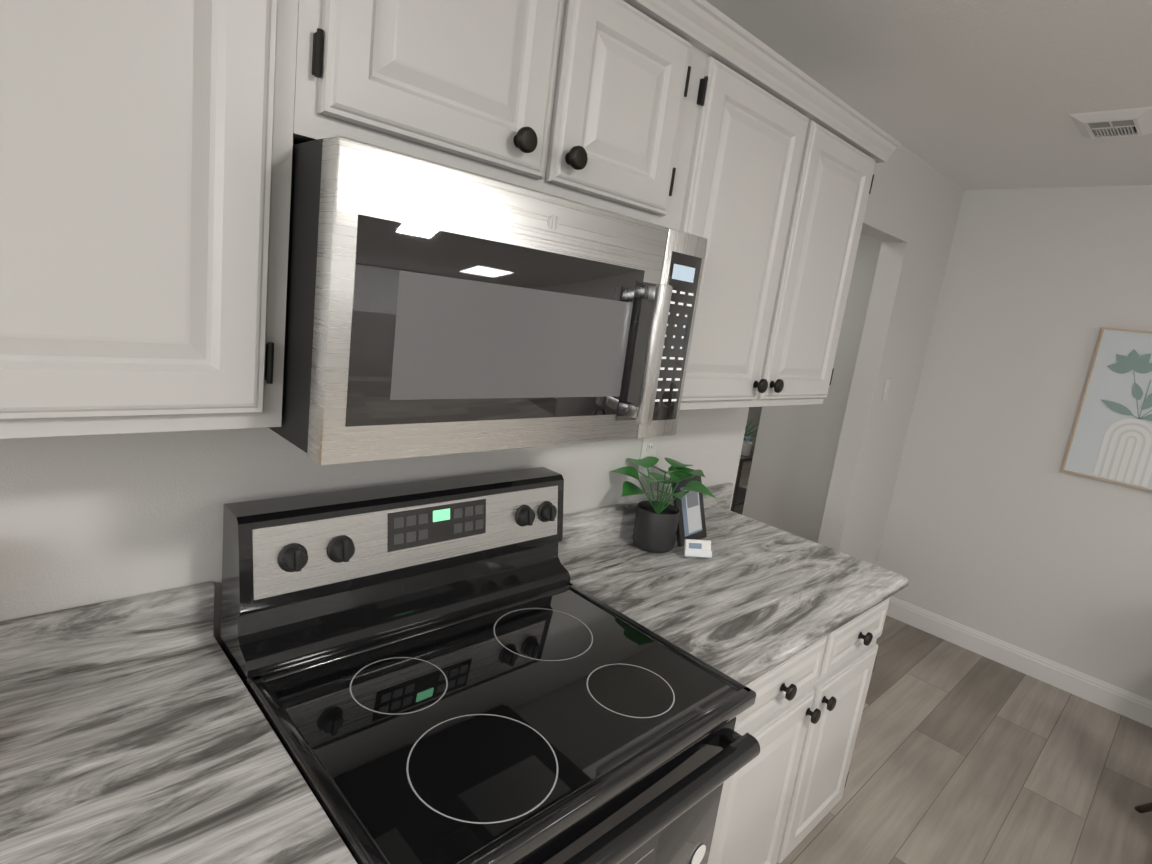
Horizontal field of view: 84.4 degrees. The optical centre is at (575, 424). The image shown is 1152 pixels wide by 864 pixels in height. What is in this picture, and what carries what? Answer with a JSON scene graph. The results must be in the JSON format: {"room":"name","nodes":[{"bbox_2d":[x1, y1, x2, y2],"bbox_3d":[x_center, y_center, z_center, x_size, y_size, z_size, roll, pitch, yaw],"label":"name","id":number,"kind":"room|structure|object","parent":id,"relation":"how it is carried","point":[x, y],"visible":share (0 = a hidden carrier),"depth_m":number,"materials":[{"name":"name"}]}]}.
{"room":"kitchen","nodes":[
{"label":"kitchen","id":0,"kind":"room"},
{"bbox_2d":[0,143,963,644],"bbox_3d":[-0.426,0.044,1.454,6.710,2.440,0.120,-3,15,-44],"label":"wall","id":1,"kind":"structure","parent":0,"point":[89,519],"depth_m":1.31,"materials":[{"name":"white paint"}]},
{"bbox_2d":[0,0,319,438],"bbox_3d":[-0.661,-0.431,0.738,0.543,0.803,0.334,-3,15,-44],"label":"upper cabinet","id":2,"kind":"object","parent":1,"relation":"attached to","point":[146,146],"depth_m":0.73,"materials":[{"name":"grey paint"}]},
{"bbox_2d":[316,0,583,195],"bbox_3d":[-0.289,-0.643,1.036,0.424,0.408,0.334,-3,15,-44],"label":"upper cabinet","id":3,"kind":"object","parent":1,"relation":"attached to","point":[481,87],"depth_m":0.95,"materials":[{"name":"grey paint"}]},
{"bbox_2d":[268,135,707,465],"bbox_3d":[-0.170,-0.203,1.183,0.756,0.405,0.490,-3,15,-44],"label":"microwave","id":4,"kind":"object","parent":3,"relation":"attached to","point":[435,308],"visible":1,"depth_m":0.92,"materials":[{"name":"silver metal"}]},
{"bbox_2d":[558,0,711,227],"bbox_3d":[-0.015,-0.659,1.301,0.337,0.408,0.334,-3,15,-44],"label":"upper cabinet","id":5,"kind":"object","parent":1,"relation":"attached to","point":[636,78],"depth_m":1.21,"materials":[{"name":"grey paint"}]},
{"bbox_2d":[638,437,657,470],"bbox_3d":[0.232,0.091,2.025,0.074,0.116,0.008,-3,15,-44],"label":"electrical outlet","id":6,"kind":"object","parent":1,"relation":"attached to","point":[649,446],"visible":0.71,"depth_m":2.02,"materials":[{"name":"white plastic"}]},
{"bbox_2d":[671,6,891,409],"bbox_3d":[0.425,-0.494,1.789,0.958,0.803,0.334,-3,15,-44],"label":"upper cabinet","id":7,"kind":"object","parent":1,"relation":"attached to","point":[778,177],"depth_m":1.62,"materials":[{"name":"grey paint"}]},
{"bbox_2d":[882,379,892,400],"bbox_3d":[1.622,-0.179,3.304,0.074,0.116,0.012,-3,15,-44],"label":"light switch","id":8,"kind":"object","parent":1,"relation":"attached to","point":[887,388],"visible":1,"depth_m":3.30,"materials":[{"name":"white plastic"}]},
{"bbox_2d":[753,407,761,446],"bbox_3d":[0.414,-0.693,5.790,6.400,2.440,0.120,-3,15,-44],"label":"wall","id":9,"kind":"structure","parent":0,"point":[757,426],"depth_m":7.70,"materials":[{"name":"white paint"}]},
{"bbox_2d":[745,407,759,445],"bbox_3d":[1.891,-0.600,7.147,1.040,2.119,0.053,-3,15,-44],"label":"entry door","id":10,"kind":"structure","parent":9,"relation":"in","point":[754,411],"depth_m":7.50,"materials":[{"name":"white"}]},
{"bbox_2d":[706,0,1151,189],"bbox_3d":[1.600,-1.020,1.721,10.320,0.050,7.240,-3,15,-44],"label":"ceiling","id":11,"kind":"structure","parent":0,"point":[977,94],"depth_m":1.98,"materials":[{"name":"white paint"}]},
{"bbox_2d":[1070,107,1151,138],"bbox_3d":[1.881,-1.044,2.221,0.280,0.022,0.220,-3,15,-44],"label":"ceiling vent","id":12,"kind":"object","parent":11,"relation":"in","point":[1117,123],"visible":1,"depth_m":2.18,"materials":[{"name":"white plastic"}]},
{"bbox_2d":[734,461,1151,863],"bbox_3d":[1.281,1.403,2.195,10.320,0.050,7.240,-3,15,-44],"label":"floor","id":13,"kind":"structure","parent":0,"point":[961,755],"depth_m":2.50,"materials":[{"name":"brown wood"}]},
{"bbox_2d":[220,467,759,863],"bbox_3d":[-0.185,0.772,1.256,0.757,1.159,0.723,-3,15,-44],"label":"stove","id":14,"kind":"object","parent":13,"relation":"on","point":[458,670],"visible":1,"depth_m":1.14,"materials":[{"name":"black ceramic"}]},
{"bbox_2d":[730,446,754,511],"bbox_3d":[1.301,0.485,5.260,0.560,0.574,0.400,-3,15,-44],"label":"table","id":15,"kind":"object","parent":13,"relation":"on","point":[739,494],"visible":0.12,"depth_m":4.97,"materials":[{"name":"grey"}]},
{"bbox_2d":[741,441,751,455],"bbox_3d":[1.333,0.189,5.007,0.093,0.105,0.093,-3,15,-44],"label":"mug","id":16,"kind":"object","parent":15,"relation":"on","point":[746,448],"visible":0.71,"depth_m":4.97,"materials":[{"name":"white"}]},
{"bbox_2d":[743,414,756,442],"bbox_3d":[1.354,0.012,5.153,0.533,0.399,0.639,-3,15,-44],"label":"plant","id":17,"kind":"object","parent":15,"relation":"on","point":[747,437],"visible":0.33,"depth_m":5.11,"materials":[{"name":"green plant"}]},
{"bbox_2d":[707,597,889,863],"bbox_3d":[0.367,0.869,1.944,0.978,0.849,0.654,-3,15,-44],"label":"base cabinet","id":18,"kind":"object","parent":13,"relation":"on","point":[799,720],"visible":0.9,"depth_m":1.65,"materials":[{"name":"white paint"}]},
{"bbox_2d":[0,483,908,863],"bbox_3d":[-0.645,0.451,0.792,4.042,0.145,0.678,-3,15,-44],"label":"countertop","id":19,"kind":"structure","parent":18,"relation":"on","point":[138,729],"depth_m":1.01,"materials":[{"name":"stone"}]},
{"bbox_2d":[610,456,716,552],"bbox_3d":[0.236,0.238,1.918,0.310,0.274,0.313,-3,15,-44],"label":"potted plant","id":20,"kind":"object","parent":19,"relation":"on","point":[655,527],"visible":1,"depth_m":1.89,"materials":[{"name":"green plant"}]},
{"bbox_2d":[672,476,706,546],"bbox_3d":[0.356,0.270,2.031,0.088,0.199,0.160,16,14,39],"label":"stand","id":21,"kind":"object","parent":19,"relation":"on","point":[689,505],"visible":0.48,"depth_m":2.01,"materials":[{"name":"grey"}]},
{"bbox_2d":[681,539,711,557],"bbox_3d":[0.361,0.371,1.887,0.084,0.056,0.033,5,11,-11],"label":"card holder","id":22,"kind":"object","parent":19,"relation":"on","point":[696,548],"visible":0.98,"depth_m":1.88,"materials":[{"name":"white"}]},
{"bbox_2d":[1135,802,1151,812],"bbox_3d":[2.119,1.139,1.875,0.699,0.815,0.601,-3,15,-44],"label":"dining chair","id":23,"kind":"object","parent":13,"relation":"on","point":[1144,808],"visible":0.96,"depth_m":2.35,"materials":[{"name":"grey wood"}]},
{"bbox_2d":[742,185,1151,699],"bbox_3d":[3.165,0.312,2.501,0.120,2.440,5.340,-3,15,-44],"label":"wall","id":24,"kind":"structure","parent":0,"point":[1001,525],"depth_m":3.31,"materials":[{"name":"white paint"}]},
{"bbox_2d":[886,596,1151,727],"bbox_3d":[3.289,1.550,2.347,0.014,0.120,4.398,-3,15,-44],"label":"baseboard","id":25,"kind":"structure","parent":24,"relation":"attached to","point":[1126,703],"depth_m":3.29,"materials":[{"name":"white wood"}]},
{"bbox_2d":[1062,327,1151,490],"bbox_3d":[2.652,-0.053,2.896,0.036,0.710,0.556,-3,15,-44],"label":"picture","id":26,"kind":"object","parent":24,"relation":"attached to","point":[1111,439],"visible":0.98,"depth_m":2.99,"materials":[{"name":"white paper"}]}
]}

